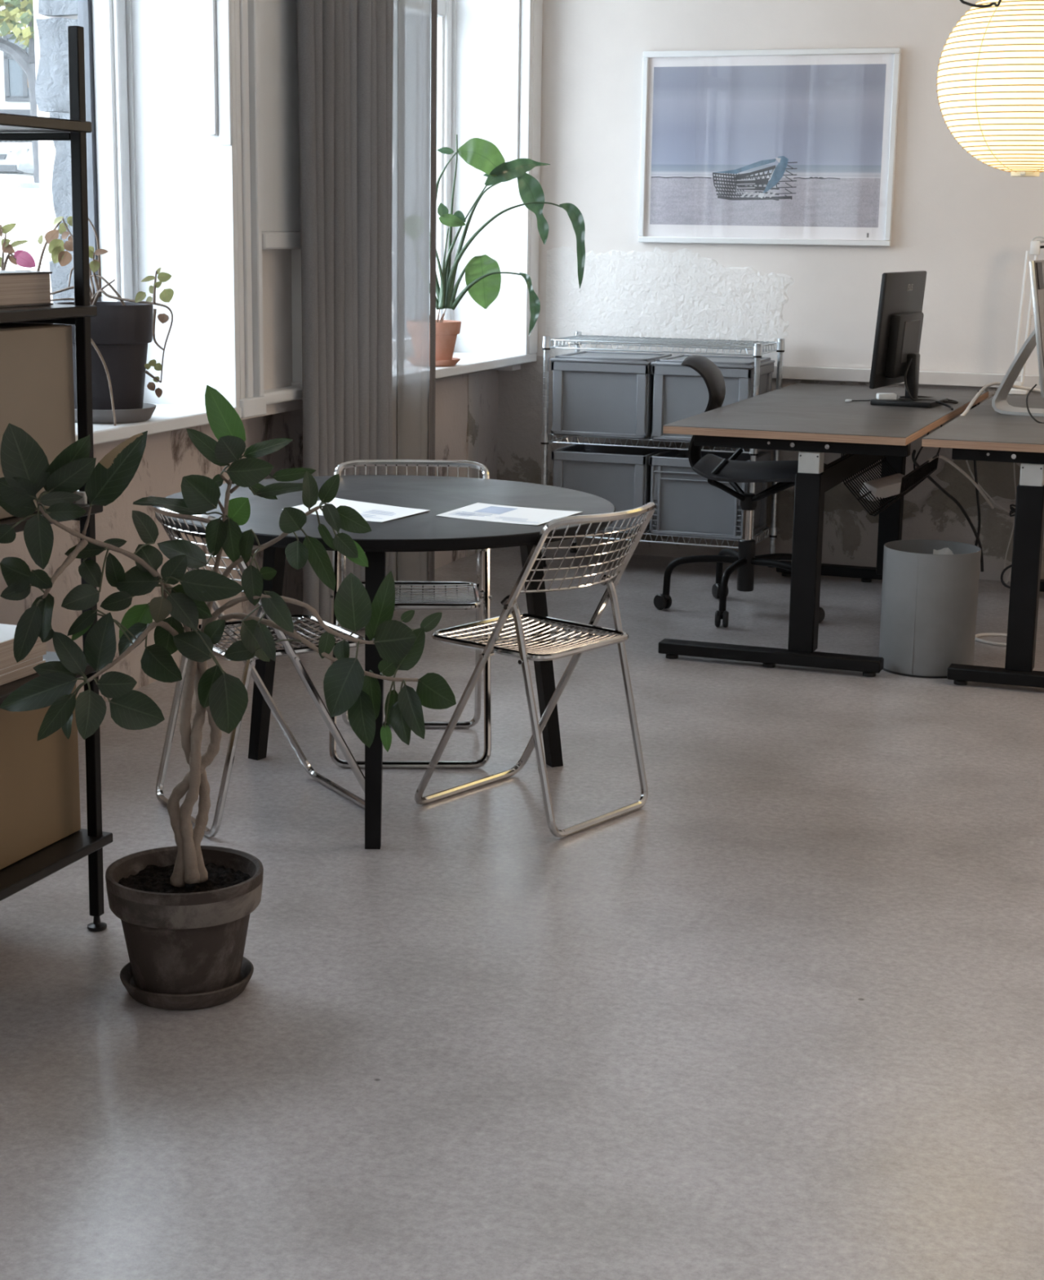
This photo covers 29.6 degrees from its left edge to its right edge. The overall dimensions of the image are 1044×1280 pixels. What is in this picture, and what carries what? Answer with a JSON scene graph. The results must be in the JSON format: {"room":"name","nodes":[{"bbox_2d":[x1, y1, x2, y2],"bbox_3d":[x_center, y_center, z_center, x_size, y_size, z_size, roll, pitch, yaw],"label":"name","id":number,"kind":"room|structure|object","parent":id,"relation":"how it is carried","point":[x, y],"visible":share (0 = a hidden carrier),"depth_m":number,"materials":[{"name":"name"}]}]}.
{"room":"design studio","nodes":[
{"label":"design studio","id":0,"kind":"room"},
{"bbox_2d":[0,0,520,701],"bbox_3d":[-2.438,-0.809,3.015,0.705,3.150,12.560,5,13,20],"label":"wall","id":1,"kind":"structure","parent":0,"point":[466,405],"depth_m":6.40,"materials":[{"name":"white paint"}]},
{"bbox_2d":[75,0,266,444],"bbox_3d":[-1.444,-1.586,5.212,0.495,2.149,2.310,5,13,20],"label":"window","id":2,"kind":"structure","parent":1,"relation":"in","point":[172,92],"depth_m":6.17,"materials":[{"name":"white glass"}]},
{"bbox_2d":[0,222,53,324],"bbox_3d":[-1.431,-0.860,5.433,0.288,0.563,0.288,5,13,20],"label":"potted coleus","id":3,"kind":"object","parent":2,"relation":"on","point":[22,258],"visible":0.16,"depth_m":5.40,"materials":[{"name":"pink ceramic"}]},
{"bbox_2d":[36,216,173,426],"bbox_3d":[-1.212,-0.914,5.726,0.336,0.622,0.319,-6,14,-28],"label":"potted plant","id":4,"kind":"object","parent":2,"relation":"on","point":[122,331],"visible":0.71,"depth_m":5.68,"materials":[{"name":"grey ceramic"}]},
{"bbox_2d":[54,301,152,409],"bbox_3d":[-1.216,-0.821,5.762,0.282,0.317,0.282,5,13,20],"label":"pot","id":5,"kind":"object","parent":4,"relation":"on","point":[122,331],"depth_m":5.67,"materials":[{"name":"grey ceramic"}]},
{"bbox_2d":[291,0,542,399],"bbox_3d":[-0.531,-2.132,7.625,0.495,2.212,2.263,5,13,20],"label":"window","id":6,"kind":"structure","parent":1,"relation":"in","point":[489,52],"depth_m":8.55,"materials":[{"name":"white glass"}]},
{"bbox_2d":[429,134,585,366],"bbox_3d":[-0.116,-1.547,7.875,0.724,0.902,0.220,0,12,-2],"label":"potted plant","id":7,"kind":"object","parent":6,"relation":"on","point":[482,273],"visible":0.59,"depth_m":7.83,"materials":[{"name":"green plant"}]},
{"bbox_2d":[429,320,461,359],"bbox_3d":[-0.354,-1.199,7.939,0.220,0.164,0.220,5,13,20],"label":"pot","id":8,"kind":"object","parent":7,"relation":"on","point":[446,331],"depth_m":7.87,"materials":[{"name":"ceramic"}]},
{"bbox_2d":[0,546,1043,1279],"bbox_3d":[0.891,1.082,2.150,6.790,0.100,12.560,5,13,20],"label":"floor","id":9,"kind":"structure","parent":0,"point":[778,1014],"depth_m":3.77,"materials":[{"name":"concrete"}]},
{"bbox_2d":[0,25,112,932],"bbox_3d":[-1.188,-0.191,3.464,0.352,1.790,1.116,5,13,20],"label":"shelf unit","id":10,"kind":"object","parent":9,"relation":"on","point":[24,873],"visible":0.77,"depth_m":3.81,"materials":[{"name":"black metal"}]},
{"bbox_2d":[0,659,45,685],"bbox_3d":[-1.140,0.081,3.692,0.275,0.020,0.466,5,13,20],"label":"pile","id":11,"kind":"object","parent":10,"relation":"on","point":[26,671],"visible":0.55,"depth_m":3.77,"materials":[{"name":"beige wood"}]},
{"bbox_2d":[0,655,43,675],"bbox_3d":[-1.141,0.066,3.683,0.277,0.011,0.455,5,13,20],"label":"pile","id":12,"kind":"object","parent":11,"relation":"on","point":[38,659],"visible":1,"depth_m":3.78,"materials":[{"name":"beige wood"}]},
{"bbox_2d":[0,623,46,670],"bbox_3d":[-1.137,0.034,3.680,0.280,0.052,0.463,5,13,20],"label":"pile","id":13,"kind":"object","parent":12,"relation":"on","point":[7,660],"visible":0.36,"depth_m":3.76,"materials":[{"name":"beige wood"}]},
{"bbox_2d":[0,270,53,307],"bbox_3d":[-1.093,-0.645,3.640,0.234,0.064,0.458,5,13,20],"label":"book","id":14,"kind":"object","parent":10,"relation":"on","point":[18,288],"visible":1,"depth_m":3.73,"materials":[{"name":"white paper"}]},
{"bbox_2d":[0,322,77,519],"bbox_3d":[-1.182,-0.359,3.448,0.295,0.347,0.995,5,13,20],"label":"shelf box","id":15,"kind":"object","parent":10,"relation":"on","point":[37,391],"visible":0.73,"depth_m":3.74,"materials":[{"name":"beige cardboard"}]},
{"bbox_2d":[0,684,80,870],"bbox_3d":[-1.204,0.316,3.610,0.260,0.330,1.022,5,13,20],"label":"shelf box","id":16,"kind":"object","parent":10,"relation":"on","point":[40,792],"visible":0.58,"depth_m":3.89,"materials":[{"name":"beige cardboard"}]},
{"bbox_2d":[0,385,456,1010],"bbox_3d":[-0.507,0.141,3.481,0.672,1.152,0.539,5,13,20],"label":"potted plant","id":17,"kind":"object","parent":9,"relation":"on","point":[184,909],"visible":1,"depth_m":3.51,"materials":[{"name":"plant"}]},
{"bbox_2d":[105,845,263,995],"bbox_3d":[-0.637,0.538,3.745,0.294,0.219,0.294,5,13,20],"label":"pot","id":18,"kind":"object","parent":17,"relation":"on","point":[184,928],"depth_m":3.67,"materials":[{"name":"ceramic"}]},
{"bbox_2d":[147,495,364,837],"bbox_3d":[-0.651,0.041,4.847,0.492,0.778,0.444,-6,14,-30],"label":"wire chair","id":19,"kind":"object","parent":9,"relation":"on","point":[219,651],"visible":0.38,"depth_m":4.78,"materials":[{"name":"silver metal"}]},
{"bbox_2d":[155,475,615,848],"bbox_3d":[-0.347,0.017,5.080,1.156,0.740,1.156,5,13,20],"label":"round table","id":20,"kind":"object","parent":9,"relation":"on","point":[424,531],"visible":0.67,"depth_m":5.01,"materials":[{"name":"black wood"}]},
{"bbox_2d":[282,497,429,522],"bbox_3d":[-0.408,-0.322,4.877,0.365,0.003,0.246,9,15,35],"label":"paper sheet","id":21,"kind":"object","parent":20,"relation":"on","point":[371,512],"visible":0.72,"depth_m":4.88,"materials":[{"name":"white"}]},
{"bbox_2d":[435,502,582,524],"bbox_3d":[-0.038,-0.309,4.842,0.298,0.003,0.258,7,13,26],"label":"paper sheet","id":22,"kind":"object","parent":20,"relation":"on","point":[477,511],"visible":0.99,"depth_m":4.84,"materials":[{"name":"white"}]},
{"bbox_2d":[328,459,491,768],"bbox_3d":[-0.307,-0.085,5.468,0.444,0.778,0.492,0,12,-3],"label":"wire chair","id":23,"kind":"object","parent":9,"relation":"on","point":[481,591],"visible":0.54,"depth_m":5.48,"materials":[{"name":"silver metal"}]},
{"bbox_2d":[414,502,656,837],"bbox_3d":[0.050,0.042,4.893,0.492,0.778,0.444,10,15,38],"label":"wire chair","id":24,"kind":"object","parent":9,"relation":"on","point":[618,636],"visible":1,"depth_m":4.84,"materials":[{"name":"silver metal"}]},
{"bbox_2d":[540,331,784,567],"bbox_3d":[0.592,-0.795,8.411,0.942,0.980,0.445,5,13,20],"label":"wire rack","id":25,"kind":"object","parent":9,"relation":"on","point":[757,347],"visible":0.56,"depth_m":8.30,"materials":[{"name":"metal"}]},
{"bbox_2d":[550,350,671,438],"bbox_3d":[0.389,-1.050,8.418,0.433,0.328,0.411,5,13,20],"label":"crate","id":26,"kind":"object","parent":25,"relation":"on","point":[602,393],"visible":0.8,"depth_m":8.25,"materials":[{"name":"grey plastic"}]},
{"bbox_2d":[551,441,672,532],"bbox_3d":[0.387,-0.662,8.499,0.419,0.324,0.404,5,13,20],"label":"crate","id":27,"kind":"object","parent":25,"relation":"on","point":[620,476],"visible":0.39,"depth_m":8.32,"materials":[{"name":"grey plastic"}]},
{"bbox_2d":[549,432,761,453],"bbox_3d":[0.592,-0.855,8.399,0.888,0.040,0.393,5,13,20],"label":"wire shelf","id":28,"kind":"object","parent":25,"relation":"attached to","point":[575,437],"depth_m":8.25,"materials":[{"name":"metal"}]},
{"bbox_2d":[551,334,777,355],"bbox_3d":[0.598,-1.242,8.317,0.888,0.040,0.393,5,13,20],"label":"wire shelf","id":29,"kind":"object","parent":25,"relation":"attached to","point":[757,347],"depth_m":8.26,"materials":[{"name":"metal"}]},
{"bbox_2d":[582,526,769,548],"bbox_3d":[0.587,-0.468,8.480,0.888,0.040,0.393,5,13,20],"label":"wire shelf","id":30,"kind":"object","parent":25,"relation":"attached to","point":[762,533],"depth_m":8.28,"materials":[{"name":"metal"}]},
{"bbox_2d":[648,446,770,539],"bbox_3d":[0.793,-0.625,8.354,0.420,0.324,0.404,5,13,20],"label":"crate","id":31,"kind":"object","parent":25,"relation":"on","point":[686,504],"visible":0.73,"depth_m":8.21,"materials":[{"name":"grey plastic"}]},
{"bbox_2d":[650,354,775,440],"bbox_3d":[0.798,-1.013,8.272,0.426,0.328,0.411,5,13,20],"label":"crate","id":32,"kind":"object","parent":25,"relation":"on","point":[680,392],"visible":0.66,"depth_m":8.12,"materials":[{"name":"grey plastic"}]},
{"bbox_2d":[653,355,826,626],"bbox_3d":[0.836,-0.572,7.404,0.665,0.966,0.620,5,13,20],"label":"desk chair","id":33,"kind":"object","parent":9,"relation":"on","point":[712,467],"visible":0.74,"depth_m":7.38,"materials":[{"name":"black plastic"}]},
{"bbox_2d":[662,594,669,599],"bbox_3d":[0.546,-0.164,7.553,0.026,0.043,0.035,-7,14,-34],"label":"hood","id":34,"kind":"object","parent":33,"relation":"attached to","point":[665,597],"depth_m":7.53,"materials":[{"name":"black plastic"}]},
{"bbox_2d":[720,610,724,619],"bbox_3d":[0.735,-0.097,7.249,0.027,0.043,0.035,1,12,2],"label":"hood","id":35,"kind":"object","parent":33,"relation":"attached to","point":[722,612],"depth_m":7.24,"materials":[{"name":"black plastic"}]},
{"bbox_2d":[657,382,988,676],"bbox_3d":[1.187,-0.480,7.408,0.800,0.793,2.029,5,13,20],"label":"desk","id":36,"kind":"object","parent":9,"relation":"on","point":[811,420],"visible":0.91,"depth_m":6.61,"materials":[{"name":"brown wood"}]},
{"bbox_2d":[859,473,904,501],"bbox_3d":[1.329,-0.559,7.219,0.070,0.068,0.340,8,14,31],"label":"power strip","id":37,"kind":"object","parent":36,"relation":"in","point":[888,486],"visible":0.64,"depth_m":7.15,"materials":[{"name":"white plastic"}]},
{"bbox_2d":[875,392,897,399],"bbox_3d":[1.367,-0.913,7.415,0.070,0.026,0.044,0,12,-3],"label":"power adapter","id":38,"kind":"object","parent":36,"relation":"on","point":[879,395],"visible":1,"depth_m":7.39,"materials":[{"name":"white plastic"}]},
{"bbox_2d":[840,453,938,515],"bbox_3d":[1.347,-0.655,7.193,0.222,0.304,0.806,5,13,20],"label":"cable tray","id":39,"kind":"object","parent":36,"relation":"on","point":[852,464],"depth_m":7.07,"materials":[{"name":"black metal"}]},
{"bbox_2d":[869,270,947,408],"bbox_3d":[1.464,-1.129,7.398,0.230,0.490,0.530,7,13,26],"label":"monitor","id":40,"kind":"object","parent":36,"relation":"on","point":[900,319],"visible":0.98,"depth_m":7.32,"materials":[{"name":"black plastic"}]},
{"bbox_2d":[913,424,942,469],"bbox_3d":[1.665,-0.802,8.040,0.092,0.308,0.109,-5,13,-24],"label":"cable","id":41,"kind":"object","parent":36,"relation":"hanging from","point":[941,425],"visible":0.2,"depth_m":8.06,"materials":[{"name":"black plastic"}]},
{"bbox_2d":[898,395,958,403],"bbox_3d":[1.534,-0.906,7.466,0.260,0.027,0.109,-1,12,-10],"label":"cable","id":42,"kind":"object","parent":36,"relation":"on","point":[949,401],"visible":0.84,"depth_m":7.47,"materials":[{"name":"black plastic"}]},
{"bbox_2d":[904,356,953,410],"bbox_3d":[1.520,-0.955,7.305,0.088,0.189,0.245,-10,16,-42],"label":"cable","id":43,"kind":"object","parent":36,"relation":"on","point":[911,357],"visible":1,"depth_m":7.35,"materials":[{"name":"black plastic"}]},
{"bbox_2d":[911,449,983,571],"bbox_3d":[1.632,-0.503,7.787,0.129,0.576,0.832,8,14,32],"label":"cable","id":44,"kind":"object","parent":36,"relation":"hanging from","point":[913,453],"visible":0.88,"depth_m":8.04,"materials":[{"name":"black plastic"}]},
{"bbox_2d":[927,454,994,509],"bbox_3d":[1.698,-0.606,7.734,0.064,0.291,0.905,7,14,28],"label":"cable","id":45,"kind":"object","parent":36,"relation":"hanging from","point":[944,458],"visible":0.98,"depth_m":7.84,"materials":[{"name":"white plastic"}]},
{"bbox_2d":[973,390,981,546],"bbox_3d":[1.870,-0.675,8.125,0.054,0.702,0.029,-5,13,-24],"label":"cable","id":46,"kind":"object","parent":36,"relation":"hanging from","point":[975,461],"visible":0.56,"depth_m":8.15,"materials":[{"name":"black plastic"}]},
{"bbox_2d":[965,459,1014,514],"bbox_3d":[1.945,-0.757,8.091,0.330,0.486,0.060,7,14,28],"label":"cable","id":47,"kind":"object","parent":36,"relation":"hanging from","point":[966,461],"visible":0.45,"depth_m":8.16,"materials":[{"name":"grey plastic"}]},
{"bbox_2d":[879,539,981,678],"bbox_3d":[1.355,-0.107,6.579,0.316,0.411,0.317,5,13,20],"label":"waste bin","id":48,"kind":"object","parent":9,"relation":"on","point":[930,589],"visible":0.9,"depth_m":6.46,"materials":[{"name":"grey plastic"}]},
{"bbox_2d":[921,392,1043,688],"bbox_3d":[2.013,-0.405,7.112,0.860,0.793,2.029,5,13,20],"label":"desk","id":49,"kind":"object","parent":9,"relation":"on","point":[984,433],"visible":0.95,"depth_m":6.29,"materials":[{"name":"brown wood"}]},
{"bbox_2d":[960,382,1040,415],"bbox_3d":[1.771,-0.876,7.423,0.170,0.183,0.951,9,15,35],"label":"cable","id":50,"kind":"object","parent":49,"relation":"hanging from","point":[972,402],"visible":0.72,"depth_m":7.26,"materials":[{"name":"white plastic"}]},
{"bbox_2d":[1000,564,1011,588],"bbox_3d":[2.022,-0.584,7.930,0.150,0.775,0.072,8,14,32],"label":"cable","id":51,"kind":"object","parent":49,"relation":"hanging from","point":[1010,566],"visible":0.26,"depth_m":8.01,"materials":[{"name":"black plastic"}]},
{"bbox_2d":[1004,462,1016,583],"bbox_3d":[2.013,-0.624,8.086,0.046,0.782,0.097,5,13,20],"label":"cable","id":52,"kind":"object","parent":49,"relation":"hanging from","point":[1014,463],"visible":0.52,"depth_m":8.15,"materials":[{"name":"grey plastic"}]},
{"bbox_2d":[1008,504,1015,516],"bbox_3d":[2.043,-0.519,7.960,0.157,0.052,0.088,5,13,20],"label":"cable","id":53,"kind":"object","parent":49,"relation":"hanging from","point":[1013,509],"visible":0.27,"depth_m":7.97,"materials":[{"name":"black plastic"}]},
{"bbox_2d":[991,259,1043,416],"bbox_3d":[1.836,-1.085,7.074,0.235,0.546,0.600,7,13,25],"label":"desktop computer","id":54,"kind":"object","parent":49,"relation":"on","point":[1000,404],"visible":0.99,"depth_m":7.00,"materials":[{"name":"silver metal"}]},
{"bbox_2d":[1008,235,1043,395],"bbox_3d":[2.276,-1.280,7.795,0.676,0.644,0.149,7,13,27],"label":"desk lamp","id":55,"kind":"object","parent":49,"relation":"on","point":[1035,246],"visible":0.72,"depth_m":7.89,"materials":[{"name":"white plastic"}]},
{"bbox_2d":[1026,383,1043,422],"bbox_3d":[1.782,-0.810,6.790,0.049,0.132,0.109,-8,15,-37],"label":"cable","id":56,"kind":"object","parent":49,"relation":"on","point":[1034,386],"visible":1,"depth_m":6.81,"materials":[{"name":"black plastic"}]},
{"bbox_2d":[974,632,1007,646],"bbox_3d":[1.706,-0.004,7.081,0.176,0.012,0.177,10,15,38],"label":"cable","id":57,"kind":"object","parent":9,"relation":"on","point":[984,634],"visible":0.67,"depth_m":7.12,"materials":[{"name":"white plastic"}]},
{"bbox_2d":[497,0,1043,581],"bbox_3d":[2.932,-1.723,7.713,7.470,3.150,0.164,5,13,20],"label":"wall","id":58,"kind":"structure","parent":0,"point":[962,220],"depth_m":8.36,"materials":[{"name":"white paint"}]},
{"bbox_2d":[638,47,901,246],"bbox_3d":[1.020,-2.060,8.271,1.086,0.791,0.030,5,13,20],"label":"framed photograph","id":59,"kind":"object","parent":58,"relation":"attached to","point":[758,146],"visible":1,"depth_m":8.27,"materials":[{"name":"white paint"}]},
{"bbox_2d":[772,364,1040,389],"bbox_3d":[3.647,-0.914,7.515,5.560,0.056,0.032,5,13,20],"label":"trim","id":60,"kind":"structure","parent":58,"relation":"attached to","point":[791,372],"depth_m":8.21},
{"bbox_3d":[0.759,-2.114,1.543,7.470,0.100,12.860,5,13,20],"label":"ceiling","id":61,"kind":"structure","parent":0,"visible":0},
{"bbox_2d":[297,0,437,644],"bbox_3d":[-0.301,-1.714,7.432,0.098,3.140,2.300,5,13,21],"label":"curtain","id":62,"kind":"object","parent":61,"relation":"hanging from","point":[366,68],"visible":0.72,"depth_m":6.83,"materials":[{"name":"grey fabric"}]},
{"bbox_2d":[960,0,1001,7],"bbox_3d":[1.348,-2.327,5.494,0.314,1.099,0.126,-4,13,-20],"label":"cable","id":63,"kind":"object","parent":61,"relation":"hanging from","point":[994,3],"visible":1,"depth_m":5.56,"materials":[{"name":"black plastic"}]},
{"bbox_2d":[936,0,1043,176],"bbox_3d":[1.512,-2.143,5.736,0.551,1.553,0.551,4,12,17],"label":"paper lantern","id":64,"kind":"object","parent":61,"relation":"hanging from","point":[990,84],"visible":0.99,"depth_m":5.67,"materials":[{"name":"beige paper"}]},
{"label":"outside","id":65,"kind":"structure","parent":0,"visible":0},
{"bbox_2d":[0,175,42,271],"bbox_3d":[-24.686,-6.377,24.306,56.280,3.028,150.000,5,13,20],"label":"ground","id":66,"kind":"structure","parent":65,"point":[20,196],"depth_m":22.31,"materials":[{"name":"stone"}]},
{"bbox_2d":[0,0,30,115],"bbox_3d":[-9.668,-19.506,65.733,26.034,10.000,6.128,1,12,0],"label":"house","id":67,"kind":"structure","parent":66,"relation":"on","point":[14,89],"depth_m":63.07,"materials":[{"name":"stone"}]},
{"bbox_2d":[0,140,33,177],"bbox_3d":[-10.906,-11.270,45.616,1.917,1.522,4.293,5,13,20],"label":"parked car","id":68,"kind":"object","parent":66,"relation":"on","point":[16,158],"visible":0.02,"depth_m":43.66,"materials":[{"name":"silver metal"}]},
{"bbox_2d":[0,154,6,159],"bbox_3d":[-11.681,-10.709,43.795,0.720,0.110,0.145,6,13,22],"label":"grille","id":69,"kind":"object","parent":68,"relation":"attached to","point":[2,156],"depth_m":43.63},
{"bbox_2d":[0,0,39,182],"bbox_3d":[-10.659,-13.782,41.808,8.779,8.568,7.960,5,13,20],"label":"street tree","id":70,"kind":"object","parent":66,"relation":"on","point":[15,11],"visible":0.16,"depth_m":41.17,"materials":[{"name":"green plant"}]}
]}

